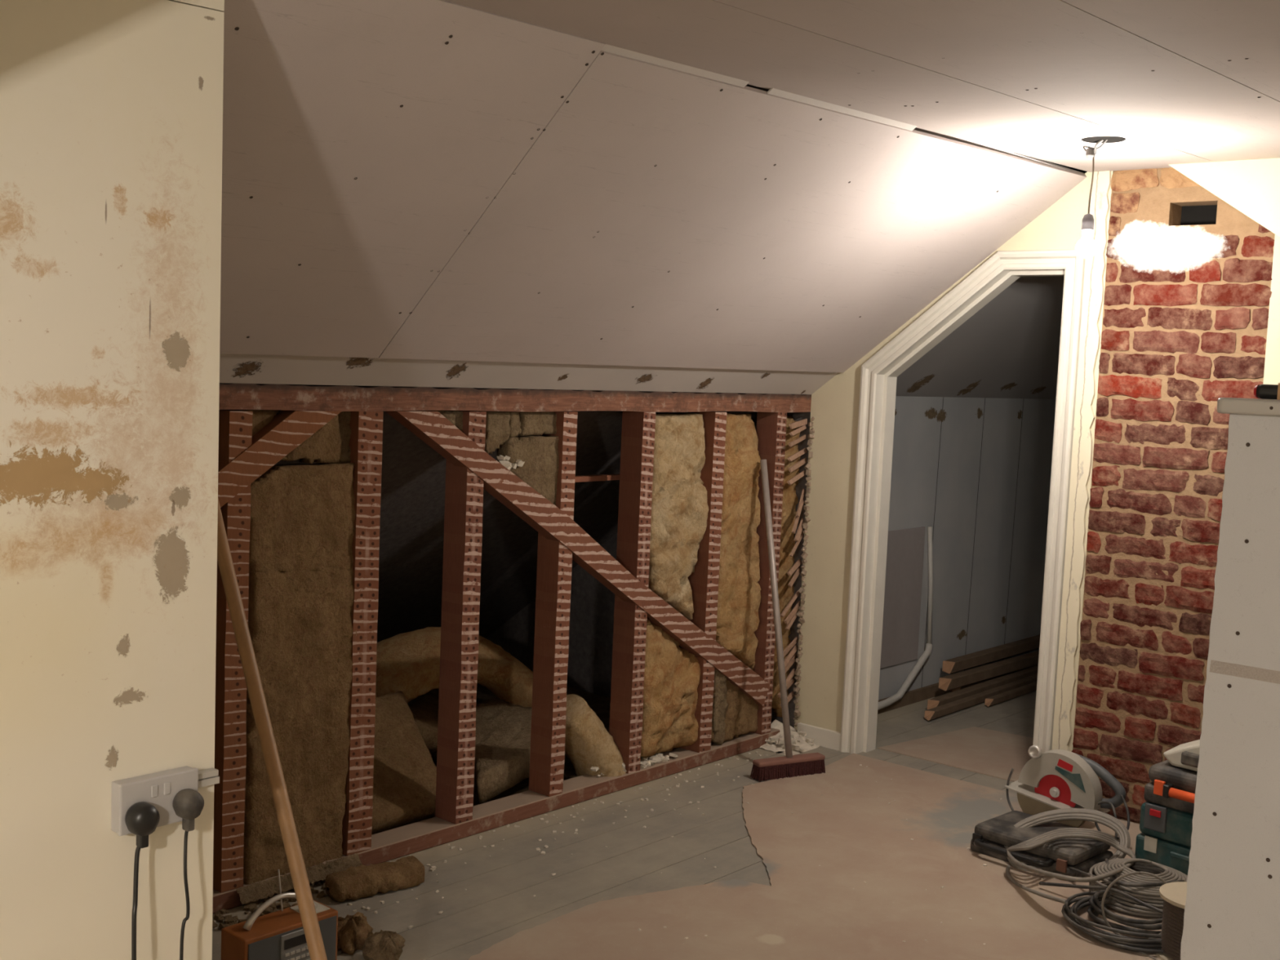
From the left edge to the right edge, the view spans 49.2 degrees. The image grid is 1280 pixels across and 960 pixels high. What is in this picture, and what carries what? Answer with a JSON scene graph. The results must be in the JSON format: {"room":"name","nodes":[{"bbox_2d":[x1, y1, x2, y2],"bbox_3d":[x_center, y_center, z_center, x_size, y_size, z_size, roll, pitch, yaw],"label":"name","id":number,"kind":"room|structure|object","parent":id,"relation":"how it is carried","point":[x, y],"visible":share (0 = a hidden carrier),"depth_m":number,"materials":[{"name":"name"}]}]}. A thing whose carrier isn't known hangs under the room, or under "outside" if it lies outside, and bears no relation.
{"room":"attic under renovation","nodes":[
{"label":"attic under renovation","id":0,"kind":"room"},
{"bbox_2d":[0,0,224,959],"bbox_3d":[-1.782,0.180,1.138,0.120,2.300,3.189,7,6,41],"label":"wall","id":1,"kind":"structure","parent":0,"point":[111,111],"depth_m":2.14,"materials":[{"name":"beige paint"}]},
{"bbox_2d":[124,801,159,959],"bbox_3d":[-0.698,0.909,2.241,0.249,0.810,0.067,1,5,-21],"label":"plug","id":2,"kind":"object","parent":1,"relation":"attached to","point":[142,818],"visible":1,"depth_m":2.17,"materials":[{"name":"black plastic"}]},
{"bbox_2d":[111,765,198,835],"bbox_3d":[-0.773,0.510,2.231,0.034,0.083,0.137,7,6,41],"label":"double socket","id":3,"kind":"object","parent":1,"relation":"attached to","point":[159,789],"visible":0.82,"depth_m":2.21,"materials":[{"name":"grey plastic"}]},
{"bbox_2d":[151,784,158,797],"bbox_3d":[-0.768,0.492,2.211,0.003,0.020,0.012,7,6,41],"label":"rocker switch","id":4,"kind":"object","parent":3,"relation":"attached to","point":[154,788],"depth_m":2.21,"materials":[{"name":"grey plastic"}]},
{"bbox_2d":[164,782,170,795],"bbox_3d":[-0.753,0.491,2.227,0.003,0.020,0.012,7,6,41],"label":"rocker switch","id":5,"kind":"object","parent":3,"relation":"attached to","point":[166,784],"depth_m":2.23,"materials":[{"name":"grey plastic"}]},
{"bbox_2d":[172,788,204,959],"bbox_3d":[-0.644,0.903,2.303,0.250,0.812,0.058,1,5,-20],"label":"plug","id":6,"kind":"object","parent":3,"relation":"in","point":[188,804],"visible":1,"depth_m":2.24,"materials":[{"name":"black plastic"}]},
{"bbox_2d":[198,767,218,779],"bbox_3d":[-0.719,0.484,2.303,0.018,0.009,0.044,7,6,41],"label":"trunking","id":7,"kind":"object","parent":1,"relation":"attached to","point":[206,773],"visible":0.79,"depth_m":2.30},
{"bbox_2d":[198,775,219,787],"bbox_3d":[-0.718,0.496,2.304,0.020,0.011,0.045,7,6,41],"label":"trunking","id":8,"kind":"object","parent":1,"relation":"attached to","point":[213,780],"visible":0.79,"depth_m":2.30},
{"bbox_2d":[217,498,327,959],"bbox_3d":[-0.755,0.444,2.778,0.033,1.596,1.079,-2,6,-39],"label":"wooden pole","id":9,"kind":"object","parent":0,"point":[299,875],"visible":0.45,"depth_m":2.73,"materials":[{"name":"brown wood"}]},
{"bbox_2d":[274,385,757,642],"bbox_3d":[-1.306,0.295,4.992,2.140,1.590,3.620,7,6,41],"label":"wall","id":10,"kind":"structure","parent":0,"point":[413,473],"depth_m":5.58,"materials":[{"name":"fabric"}]},
{"bbox_2d":[574,473,619,482],"bbox_3d":[-0.190,-0.005,4.965,0.035,0.018,0.576,7,6,41],"label":"rail","id":11,"kind":"object","parent":10,"relation":"attached to","point":[602,477],"visible":0.29,"depth_m":4.99,"materials":[{"name":"red wood"}]},
{"bbox_2d":[219,84,1084,399],"bbox_3d":[1.026,-0.702,5.093,1.124,0.830,6.900,7,6,41],"label":"wall","id":12,"kind":"structure","parent":0,"point":[237,368],"depth_m":5.25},
{"bbox_2d":[219,0,1086,373],"bbox_3d":[-0.001,-0.665,3.801,1.034,0.739,3.600,7,6,41],"label":"sloped ceiling","id":13,"kind":"structure","parent":0,"point":[425,180],"depth_m":3.48,"materials":[{"name":"paint"}]},
{"bbox_2d":[601,44,749,87],"bbox_3d":[-0.280,-0.882,2.711,0.068,0.084,1.606,6,6,40],"label":"trim","id":14,"kind":"structure","parent":13,"relation":"attached to","point":[608,48],"depth_m":3.10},
{"bbox_2d":[767,88,916,130],"bbox_3d":[0.530,-0.956,3.658,0.066,0.064,0.699,6,6,40],"label":"trim","id":15,"kind":"structure","parent":13,"relation":"attached to","point":[774,91],"depth_m":3.62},
{"bbox_2d":[212,683,1138,959],"bbox_3d":[0.494,1.252,3.659,6.916,0.060,9.900,7,6,41],"label":"floor","id":16,"kind":"structure","parent":0,"point":[498,903],"depth_m":4.28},
{"bbox_2d":[212,880,325,929],"bbox_3d":[-1.026,1.152,3.648,0.241,0.021,0.922,7,6,41],"label":"crumbs","id":17,"kind":"object","parent":16,"relation":"on","point":[251,906],"visible":0.18,"depth_m":3.73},
{"bbox_2d":[236,853,361,904],"bbox_3d":[-0.936,1.103,3.874,0.043,0.048,0.400,7,6,41],"label":"crumbs","id":18,"kind":"object","parent":17,"relation":"on","point":[261,890],"visible":0.84,"depth_m":3.84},
{"bbox_2d":[221,869,337,959],"bbox_3d":[-0.826,1.055,3.220,0.106,0.287,0.253,7,6,41],"label":"radio","id":19,"kind":"object","parent":16,"relation":"on","point":[279,935],"visible":0.81,"depth_m":3.18,"materials":[{"name":"orange wood"}]},
{"bbox_2d":[337,911,373,955],"bbox_3d":[-0.739,1.140,3.531,0.126,0.078,0.131,7,6,41],"label":"scrap","id":20,"kind":"object","parent":16,"relation":"on","point":[353,931],"visible":0.77,"depth_m":3.51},
{"bbox_2d":[324,855,424,902],"bbox_3d":[-0.740,1.116,3.912,0.289,0.070,0.107,-1,6,-38],"label":"roll","id":21,"kind":"object","parent":16,"relation":"on","point":[353,883],"visible":1,"depth_m":3.88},
{"bbox_2d":[361,929,405,959],"bbox_3d":[-0.632,1.152,3.459,0.106,0.074,0.115,1,5,-17],"label":"scrap","id":22,"kind":"object","parent":16,"relation":"on","point":[386,944],"visible":1,"depth_m":3.44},
{"bbox_2d":[371,691,436,835],"bbox_3d":[-0.863,0.921,4.496,0.436,0.356,0.509,7,6,41],"label":"loose slab","id":23,"kind":"object","parent":16,"relation":"on","point":[405,771],"visible":0.42,"depth_m":4.47,"materials":[{"name":"brown fabric"}]},
{"bbox_2d":[408,688,439,759],"bbox_3d":[-0.709,0.961,5.352,0.362,0.252,0.684,3,5,6],"label":"loose slab","id":24,"kind":"object","parent":16,"relation":"on","point":[424,710],"visible":0.27,"depth_m":5.18,"materials":[{"name":"brown fabric"}]},
{"bbox_2d":[474,695,532,804],"bbox_3d":[-0.477,0.917,5.003,0.276,0.223,0.889,2,5,-10],"label":"loose slab","id":25,"kind":"object","parent":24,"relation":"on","point":[503,727],"visible":0.77,"depth_m":4.79,"materials":[{"name":"fabric"}]},
{"bbox_2d":[375,626,533,706],"bbox_3d":[-0.669,0.809,5.217,0.880,0.487,0.394,2,5,-7],"label":"roll","id":26,"kind":"object","parent":16,"relation":"on","point":[408,663],"visible":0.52,"depth_m":5.12,"materials":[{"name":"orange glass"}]},
{"bbox_2d":[213,751,767,944],"bbox_3d":[-0.158,1.132,4.377,0.574,0.009,2.724,7,6,41],"label":"crumbs","id":27,"kind":"object","parent":16,"relation":"on","point":[433,868],"depth_m":4.49,"materials":[{"name":"paint"}]},
{"bbox_2d":[212,728,779,914],"bbox_3d":[-0.597,1.088,4.380,0.102,0.051,3.430,7,6,41],"label":"plate","id":28,"kind":"object","parent":16,"relation":"on","point":[397,842],"visible":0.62,"depth_m":4.57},
{"bbox_2d":[213,409,253,893],"bbox_3d":[-1.099,0.454,3.715,0.098,1.279,0.071,7,6,41],"label":"stud","id":29,"kind":"object","parent":28,"relation":"on","point":[235,426],"visible":0.59,"depth_m":3.69,"materials":[{"name":"brown wood"}]},
{"bbox_2d":[243,566,356,884],"bbox_3d":[-0.954,0.671,3.893,0.084,0.880,0.357,7,6,41],"label":"insulation slab","id":30,"kind":"object","parent":28,"relation":"on","point":[300,627],"visible":0.85,"depth_m":3.86,"materials":[{"name":"brown fabric"}]},
{"bbox_2d":[248,462,355,573],"bbox_3d":[-0.939,0.114,3.845,0.079,0.317,0.368,7,6,41],"label":"insulation slab","id":31,"kind":"object","parent":30,"relation":"on","point":[303,515],"visible":0.9,"depth_m":3.82,"materials":[{"name":"brown fabric"}]},
{"bbox_2d":[280,414,342,463],"bbox_3d":[-0.916,-0.119,3.854,0.057,0.148,0.203,7,6,41],"label":"insulation slab","id":32,"kind":"object","parent":31,"relation":"on","point":[324,446],"visible":0.69,"depth_m":3.87,"materials":[{"name":"brown fabric"}]},
{"bbox_2d":[337,411,351,463],"bbox_3d":[-0.834,-0.123,3.949,0.046,0.153,0.057,7,6,41],"label":"insulation slab","id":33,"kind":"object","parent":31,"relation":"on","point":[344,416],"visible":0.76,"depth_m":3.94,"materials":[{"name":"fabric"}]},
{"bbox_2d":[342,411,382,856],"bbox_3d":[-0.823,0.439,4.032,0.098,1.279,0.088,7,6,41],"label":"stud","id":34,"kind":"object","parent":28,"relation":"on","point":[366,441],"visible":0.59,"depth_m":4.00,"materials":[{"name":"brown wood"}]},
{"bbox_2d":[435,410,486,824],"bbox_3d":[-0.558,0.425,4.338,0.098,1.279,0.072,7,6,41],"label":"stud","id":35,"kind":"object","parent":28,"relation":"on","point":[464,491],"visible":0.94,"depth_m":4.31,"materials":[{"name":"brown wood"}]},
{"bbox_2d":[218,382,811,412],"bbox_3d":[-0.508,-0.251,4.307,0.100,0.076,3.530,7,6,41],"label":"plate","id":36,"kind":"object","parent":35,"relation":"on","point":[233,396],"visible":0.67,"depth_m":4.26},
{"bbox_2d":[217,409,341,507],"bbox_3d":[-1.152,0.118,3.574,0.060,0.593,0.894,7,6,41],"label":"diagonal brace","id":37,"kind":"object","parent":36,"relation":"attached to","point":[288,429],"visible":0.32,"depth_m":3.70,"materials":[{"name":"brown wood"}]},
{"bbox_2d":[242,409,279,435],"bbox_3d":[-1.019,-0.143,3.749,0.054,0.095,0.095,7,6,41],"label":"insulation slab","id":38,"kind":"object","parent":37,"relation":"on","point":[260,418],"visible":0.48,"depth_m":3.72,"materials":[{"name":"brown fabric"}]},
{"bbox_2d":[386,410,769,706],"bbox_3d":[-0.115,0.345,4.805,0.060,1.163,1.924,7,6,41],"label":"diagonal brace","id":39,"kind":"object","parent":36,"relation":"attached to","point":[431,427],"visible":0.85,"depth_m":4.61,"materials":[{"name":"brown wood"}]},
{"bbox_2d":[434,410,462,431],"bbox_3d":[-0.583,-0.162,4.237,0.055,0.100,0.131,7,6,41],"label":"insulation slab","id":40,"kind":"object","parent":39,"relation":"on","point":[455,417],"visible":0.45,"depth_m":4.23,"materials":[{"name":"fabric"}]},
{"bbox_2d":[477,410,511,453],"bbox_3d":[-0.456,-0.146,4.382,0.059,0.146,0.103,7,6,41],"label":"insulation slab","id":41,"kind":"object","parent":39,"relation":"on","point":[498,429],"visible":0.73,"depth_m":4.36,"materials":[{"name":"fabric"}]},
{"bbox_2d":[497,454,524,470],"bbox_3d":[-0.427,-0.051,4.382,0.068,0.054,0.154,7,6,41],"label":"rubble","id":42,"kind":"object","parent":39,"relation":"on","point":[502,460],"visible":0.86,"depth_m":4.37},
{"bbox_2d":[497,435,559,505],"bbox_3d":[-0.354,-0.022,4.511,0.066,0.242,0.238,7,6,41],"label":"insulation slab","id":43,"kind":"object","parent":39,"relation":"on","point":[540,454],"visible":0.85,"depth_m":4.50,"materials":[{"name":"fabric"}]},
{"bbox_2d":[508,411,521,437],"bbox_3d":[-0.406,-0.180,4.443,0.050,0.085,0.052,7,6,41],"label":"insulation slab","id":44,"kind":"object","parent":43,"relation":"on","point":[514,423],"visible":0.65,"depth_m":4.42,"materials":[{"name":"fabric"}]},
{"bbox_2d":[518,411,556,435],"bbox_3d":[-0.329,-0.185,4.524,0.059,0.081,0.173,7,6,41],"label":"insulation slab","id":45,"kind":"object","parent":43,"relation":"on","point":[532,423],"visible":0.82,"depth_m":4.49,"materials":[{"name":"fabric"}]},
{"bbox_2d":[648,413,708,619],"bbox_3d":[0.134,0.139,5.088,0.088,0.762,0.341,7,6,41],"label":"wool batt","id":46,"kind":"object","parent":39,"relation":"on","point":[679,504],"visible":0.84,"depth_m":5.05,"materials":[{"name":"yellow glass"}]},
{"bbox_2d":[715,413,760,671],"bbox_3d":[0.379,0.254,5.386,0.090,1.021,0.305,7,6,41],"label":"wool batt","id":47,"kind":"object","parent":39,"relation":"on","point":[739,598],"visible":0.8,"depth_m":5.36,"materials":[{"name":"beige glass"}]},
{"bbox_2d":[528,411,577,796],"bbox_3d":[-0.289,0.410,4.647,0.098,1.279,0.067,7,6,41],"label":"stud","id":48,"kind":"object","parent":28,"relation":"on","point":[554,559],"visible":0.84,"depth_m":4.63,"materials":[{"name":"brown wood"}]},
{"bbox_2d":[590,756,648,776],"bbox_3d":[-0.071,1.004,4.999,0.314,0.067,0.134,-1,6,-38],"label":"rubble","id":49,"kind":"object","parent":28,"relation":"on","point":[593,768],"visible":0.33,"depth_m":4.88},
{"bbox_2d":[608,411,655,773],"bbox_3d":[-0.030,0.396,4.946,0.098,1.279,0.067,7,6,41],"label":"stud","id":50,"kind":"object","parent":28,"relation":"on","point":[638,428],"visible":0.91,"depth_m":4.92,"materials":[{"name":"brown wood"}]},
{"bbox_2d":[600,752,678,775],"bbox_3d":[-0.015,1.024,5.044,0.095,0.024,0.392,7,6,41],"label":"rubble","id":51,"kind":"object","parent":28,"relation":"on","point":[659,757],"visible":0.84,"depth_m":5.09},
{"bbox_2d":[640,618,700,758],"bbox_3d":[0.109,0.745,5.138,0.084,0.533,0.370,7,6,41],"label":"wool batt","id":52,"kind":"object","parent":28,"relation":"on","point":[672,673],"visible":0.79,"depth_m":5.10,"materials":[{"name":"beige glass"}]},
{"bbox_2d":[679,411,726,752],"bbox_3d":[0.235,0.382,5.251,0.098,1.279,0.072,7,6,41],"label":"stud","id":53,"kind":"object","parent":28,"relation":"on","point":[704,582],"visible":0.66,"depth_m":5.21,"materials":[{"name":"brown wood"}]},
{"bbox_2d":[711,669,728,745],"bbox_3d":[0.307,0.862,5.345,0.030,0.313,0.084,7,6,41],"label":"insulation slab","id":54,"kind":"object","parent":28,"relation":"on","point":[720,705],"visible":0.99,"depth_m":5.34,"materials":[{"name":"fabric"}]},
{"bbox_2d":[711,679,758,743],"bbox_3d":[0.355,0.860,5.448,0.069,0.301,0.319,7,6,41],"label":"insulation slab","id":55,"kind":"object","parent":28,"relation":"on","point":[741,713],"visible":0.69,"depth_m":5.44,"materials":[{"name":"brown fabric"}]},
{"bbox_2d":[750,411,786,734],"bbox_3d":[0.492,0.368,5.546,0.098,1.279,0.065,7,6,41],"label":"stud","id":56,"kind":"object","parent":28,"relation":"on","point":[771,432],"visible":0.56,"depth_m":5.50,"materials":[{"name":"brown wood"}]},
{"bbox_2d":[564,693,626,778],"bbox_3d":[-0.194,0.929,4.956,0.313,0.340,0.232,-1,6,-33],"label":"wool batt","id":57,"kind":"object","parent":16,"relation":"on","point":[588,743],"visible":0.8,"depth_m":4.87,"materials":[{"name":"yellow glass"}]},
{"bbox_2d":[750,459,825,782],"bbox_3d":[0.494,0.513,5.199,0.369,1.153,0.297,7,6,41],"label":"broom","id":58,"kind":"object","parent":16,"relation":"on","point":[789,765],"visible":1,"depth_m":5.21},
{"bbox_2d":[764,728,813,751],"bbox_3d":[0.595,1.043,5.600,0.211,0.052,0.208,7,6,41],"label":"rubble","id":59,"kind":"object","parent":16,"relation":"on","point":[773,740],"visible":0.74,"depth_m":5.56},
{"bbox_2d":[760,719,820,755],"bbox_3d":[0.589,1.025,5.594,0.200,0.078,0.240,7,6,41],"label":"plaster dust","id":60,"kind":"object","parent":16,"relation":"on","point":[775,724],"visible":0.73,"depth_m":5.58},
{"bbox_2d":[468,753,1187,959],"bbox_3d":[0.556,1.207,2.993,2.930,0.145,4.180,7,6,41],"label":"sheet","id":61,"kind":"object","parent":16,"relation":"on","point":[809,910],"depth_m":3.99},
{"bbox_2d":[438,764,1043,944],"bbox_3d":[0.499,1.176,4.145,1.249,0.007,2.545,7,6,41],"label":"debris","id":62,"kind":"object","parent":61,"relation":"on","point":[984,864],"depth_m":4.10,"materials":[{"name":"paint"}]},
{"bbox_2d":[970,810,1113,881],"bbox_3d":[1.249,1.146,4.385,0.360,0.090,0.305,7,7,45],"label":"tool case","id":63,"kind":"object","parent":61,"relation":"on","point":[989,837],"visible":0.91,"depth_m":4.32,"materials":[{"name":"black plastic"}]},
{"bbox_2d":[1004,745,1129,839],"bbox_3d":[1.422,1.028,4.640,0.407,0.281,0.254,4,5,23],"label":"saw","id":64,"kind":"object","parent":61,"relation":"on","point":[1054,779],"visible":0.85,"depth_m":4.61,"materials":[{"name":"grey metal"}]},
{"bbox_2d":[1039,858,1184,913],"bbox_3d":[1.387,1.174,4.029,0.219,0.080,0.427,-2,6,-41],"label":"loose cable","id":65,"kind":"object","parent":61,"relation":"on","point":[1121,882],"visible":0.78,"depth_m":3.98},
{"bbox_2d":[1068,871,1167,959],"bbox_3d":[1.328,1.149,3.812,0.154,0.186,0.486,0,5,-26],"label":"cable coil","id":66,"kind":"object","parent":61,"relation":"on","point":[1113,882],"visible":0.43,"depth_m":3.79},
{"bbox_2d":[1134,801,1193,875],"bbox_3d":[1.780,1.116,4.339,0.297,0.203,0.380,-2,7,-43],"label":"tool case","id":67,"kind":"object","parent":61,"relation":"on","point":[1164,838],"visible":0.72,"depth_m":4.31,"materials":[{"name":"teal plastic"}]},
{"bbox_2d":[1143,760,1197,813],"bbox_3d":[1.798,0.958,4.313,0.337,0.122,0.385,-2,7,-43],"label":"tool case","id":68,"kind":"object","parent":67,"relation":"on","point":[1171,786],"visible":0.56,"depth_m":4.29,"materials":[{"name":"black plastic"}]},
{"bbox_2d":[1163,739,1199,771],"bbox_3d":[1.769,0.838,4.281,0.302,0.112,0.206,7,6,41],"label":"power tool","id":69,"kind":"object","parent":68,"relation":"on","point":[1186,755],"visible":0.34,"depth_m":4.29,"materials":[{"name":"beige plastic"}]},
{"bbox_2d":[1155,881,1186,959],"bbox_3d":[1.464,1.175,3.671,0.200,0.170,0.200,7,6,41],"label":"cable reel","id":70,"kind":"object","parent":61,"relation":"on","point":[1174,895],"visible":0.4,"depth_m":3.65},
{"bbox_2d":[877,726,1033,782],"bbox_3d":[1.445,1.094,5.642,0.700,0.004,0.690,7,6,41],"label":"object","id":71,"kind":"structure","parent":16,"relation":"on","point":[987,752],"depth_m":5.62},
{"bbox_2d":[924,673,1037,720],"bbox_3d":[1.864,0.993,6.814,0.039,0.035,1.925,6,6,40],"label":"wooden plank","id":72,"kind":"object","parent":16,"relation":"on","point":[949,708],"visible":0.54,"depth_m":6.39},
{"bbox_2d":[927,664,1038,709],"bbox_3d":[1.911,0.974,6.957,0.050,0.045,1.926,6,6,40],"label":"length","id":73,"kind":"object","parent":72,"relation":"on","point":[937,701],"visible":0.42,"depth_m":6.57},
{"bbox_2d":[938,650,1039,691],"bbox_3d":[2.022,0.906,7.122,0.056,0.050,1.926,7,6,42],"label":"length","id":74,"kind":"object","parent":73,"relation":"on","point":[968,677],"visible":0.52,"depth_m":6.70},
{"bbox_2d":[942,634,1039,673],"bbox_3d":[2.049,0.841,7.242,0.055,0.050,1.926,7,6,40],"label":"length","id":75,"kind":"object","parent":74,"relation":"on","point":[993,654],"visible":0.52,"depth_m":6.82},
{"bbox_2d":[984,681,1036,706],"bbox_3d":[2.205,0.985,7.114,0.033,0.030,1.924,7,6,40],"label":"wooden plank","id":76,"kind":"object","parent":16,"relation":"on","point":[1016,692],"visible":0.42,"depth_m":6.55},
{"bbox_2d":[443,0,1279,173],"bbox_3d":[1.714,-0.837,2.502,3.700,0.274,9.900,7,6,41],"label":"ceiling","id":77,"kind":"structure","parent":0,"point":[1183,82],"depth_m":2.98,"materials":[{"name":"paint"}]},
{"bbox_2d":[1075,136,1125,257],"bbox_3d":[1.332,-0.822,4.070,0.134,0.343,0.124,7,6,41],"label":"pendant lamp","id":78,"kind":"object","parent":77,"relation":"hanging from","point":[1086,247],"visible":1,"depth_m":4.10,"materials":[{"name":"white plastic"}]},
{"bbox_2d":[485,167,1279,824],"bbox_3d":[1.617,0.067,4.891,6.800,2.290,0.144,7,6,41],"label":"wall","id":79,"kind":"structure","parent":0,"point":[1188,293],"depth_m":4.77,"materials":[{"name":"brick"}]},
{"bbox_2d":[771,415,800,717],"bbox_3d":[0.591,0.377,5.710,0.060,1.276,0.178,7,6,41],"label":"laths","id":80,"kind":"object","parent":79,"relation":"attached to","point":[790,500],"visible":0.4,"depth_m":5.68,"materials":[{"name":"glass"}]},
{"bbox_2d":[793,417,814,726],"bbox_3d":[0.662,0.376,5.650,0.041,1.267,0.038,7,6,41],"label":"plaster edge","id":81,"kind":"object","parent":79,"relation":"attached to","point":[797,713],"visible":1,"depth_m":5.65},
{"bbox_2d":[780,590,799,617],"bbox_3d":[0.601,0.496,5.604,0.010,0.083,0.206,5,5,25],"label":"broken lath","id":82,"kind":"object","parent":81,"relation":"attached to","point":[793,598],"visible":0.93,"depth_m":5.60,"materials":[{"name":"brown wood"}]},
{"bbox_2d":[783,636,798,657],"bbox_3d":[0.601,0.674,5.627,0.006,0.059,0.200,5,5,25],"label":"broken lath","id":83,"kind":"object","parent":81,"relation":"attached to","point":[795,640],"visible":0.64,"depth_m":5.63,"materials":[{"name":"brown wood"}]},
{"bbox_2d":[784,644,798,667],"bbox_3d":[0.601,0.708,5.617,0.012,0.061,0.220,4,5,21],"label":"broken lath","id":84,"kind":"object","parent":81,"relation":"attached to","point":[795,648],"visible":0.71,"depth_m":5.63,"materials":[{"name":"brown wood"}]},
{"bbox_2d":[784,600,800,624],"bbox_3d":[0.612,0.533,5.606,0.007,0.068,0.225,4,5,21],"label":"broken lath","id":85,"kind":"object","parent":81,"relation":"attached to","point":[796,608],"visible":1,"depth_m":5.60,"materials":[{"name":"brown wood"}]},
{"bbox_2d":[786,559,800,576],"bbox_3d":[0.617,0.351,5.587,0.012,0.048,0.203,4,5,19],"label":"broken lath","id":86,"kind":"object","parent":81,"relation":"attached to","point":[797,563],"visible":1,"depth_m":5.58,"materials":[{"name":"brown wood"}]},
{"bbox_2d":[787,567,799,587],"bbox_3d":[0.621,0.394,5.629,0.007,0.068,0.131,5,5,25],"label":"broken lath","id":87,"kind":"object","parent":81,"relation":"attached to","point":[797,571],"visible":1,"depth_m":5.63,"materials":[{"name":"brown wood"}]},
{"bbox_2d":[786,469,805,484],"bbox_3d":[0.623,-0.010,5.546,0.011,0.049,0.237,4,5,22],"label":"broken lath","id":88,"kind":"object","parent":81,"relation":"attached to","point":[802,473],"visible":1,"depth_m":5.54,"materials":[{"name":"brown wood"}]},
{"bbox_2d":[789,531,803,556],"bbox_3d":[0.628,0.258,5.603,0.007,0.086,0.173,4,5,22],"label":"broken lath","id":89,"kind":"object","parent":81,"relation":"attached to","point":[797,544],"visible":1,"depth_m":5.59,"materials":[{"name":"brown wood"}]},
{"bbox_2d":[786,448,807,461],"bbox_3d":[0.626,-0.101,5.569,0.011,0.050,0.177,5,5,30],"label":"broken lath","id":90,"kind":"object","parent":81,"relation":"attached to","point":[804,451],"visible":1,"depth_m":5.57,"materials":[{"name":"brown wood"}]},
{"bbox_2d":[788,434,805,446],"bbox_3d":[0.622,-0.155,5.526,0.006,0.041,0.233,4,5,22],"label":"broken lath","id":91,"kind":"object","parent":81,"relation":"attached to","point":[793,442],"visible":1,"depth_m":5.51,"materials":[{"name":"brown wood"}]},
{"bbox_2d":[788,457,806,472],"bbox_3d":[0.627,-0.059,5.560,0.006,0.050,0.205,5,5,25],"label":"broken lath","id":92,"kind":"object","parent":81,"relation":"attached to","point":[802,461],"visible":1,"depth_m":5.55,"materials":[{"name":"brown wood"}]},
{"bbox_2d":[788,418,807,429],"bbox_3d":[0.628,-0.223,5.556,0.006,0.039,0.173,5,5,29],"label":"broken lath","id":93,"kind":"object","parent":81,"relation":"attached to","point":[797,424],"visible":1,"depth_m":5.55,"materials":[{"name":"brown wood"}]},
{"bbox_2d":[794,518,804,541],"bbox_3d":[0.643,0.200,5.628,0.013,0.088,0.115,4,5,21],"label":"broken lath","id":94,"kind":"object","parent":81,"relation":"attached to","point":[800,528],"visible":1,"depth_m":5.62,"materials":[{"name":"brown wood"}]},
{"bbox_2d":[797,722,840,751],"bbox_3d":[0.724,1.032,5.621,0.210,0.070,0.019,7,6,41],"label":"baseboard","id":95,"kind":"structure","parent":79,"relation":"attached to","point":[826,738],"depth_m":5.60,"materials":[{"name":"white paint"}]},
{"bbox_2d":[840,248,1085,754],"bbox_3d":[1.204,0.137,5.236,0.872,1.959,0.141,7,6,41],"label":"door frame","id":96,"kind":"structure","parent":79,"relation":"in","point":[879,373],"depth_m":5.30,"materials":[{"name":"white paint"}]},
{"bbox_2d":[878,395,1056,699],"bbox_3d":[1.751,0.307,6.930,0.012,1.424,3.250,7,6,41],"label":"wall","id":97,"kind":"structure","parent":0,"point":[975,471],"depth_m":6.75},
{"bbox_2d":[880,526,925,668],"bbox_3d":[1.068,0.529,6.153,0.007,0.612,0.666,7,6,41],"label":"access panel","id":98,"kind":"object","parent":97,"relation":"attached to","point":[905,547],"visible":0.36,"depth_m":6.28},
{"bbox_2d":[877,526,933,710],"bbox_3d":[1.127,0.622,6.199,0.040,0.798,0.710,6,6,39],"label":"pipe","id":99,"kind":"object","parent":97,"relation":"attached to","point":[928,647],"visible":0.84,"depth_m":6.41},
{"bbox_2d":[877,682,951,714],"bbox_3d":[1.758,0.969,7.001,0.020,0.055,3.180,7,6,41],"label":"baseboard","id":100,"kind":"structure","parent":97,"relation":"attached to","point":[931,691],"depth_m":6.43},
{"bbox_2d":[950,664,1037,691],"bbox_3d":[2.097,0.946,7.337,0.055,0.050,1.926,6,6,40],"label":"wooden plank","id":101,"kind":"object","parent":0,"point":[991,678],"visible":0.1,"depth_m":6.76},
{"bbox_2d":[1168,157,1279,236],"bbox_3d":[2.304,-0.469,4.136,1.575,1.078,0.065,7,6,41],"label":"wall","id":102,"kind":"structure","parent":0,"point":[1252,187],"depth_m":4.41,"materials":[{"name":"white paint"}]},
{"bbox_2d":[1180,413,1279,959],"bbox_3d":[1.368,0.649,2.215,0.990,1.455,0.014,7,6,41],"label":"wall partition","id":103,"kind":"structure","parent":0,"point":[1232,908],"depth_m":2.46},
{"bbox_3d":[1.403,0.648,2.245,0.977,1.455,0.075,7,6,41],"label":"wall partition","id":104,"kind":"structure","parent":0,"visible":0},
{"bbox_2d":[1217,397,1279,416],"bbox_3d":[1.422,-0.091,2.179,0.989,0.028,0.122,7,6,41],"label":"ledge cap","id":105,"kind":"object","parent":104,"relation":"on","point":[1269,407],"visible":1,"depth_m":2.42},
{"bbox_2d":[1253,384,1278,399],"bbox_3d":[1.139,-0.148,2.397,0.161,0.026,0.026,7,6,41],"label":"tool","id":106,"kind":"object","parent":105,"relation":"on","point":[1260,391],"visible":1,"depth_m":2.43,"materials":[{"name":"black plastic"}]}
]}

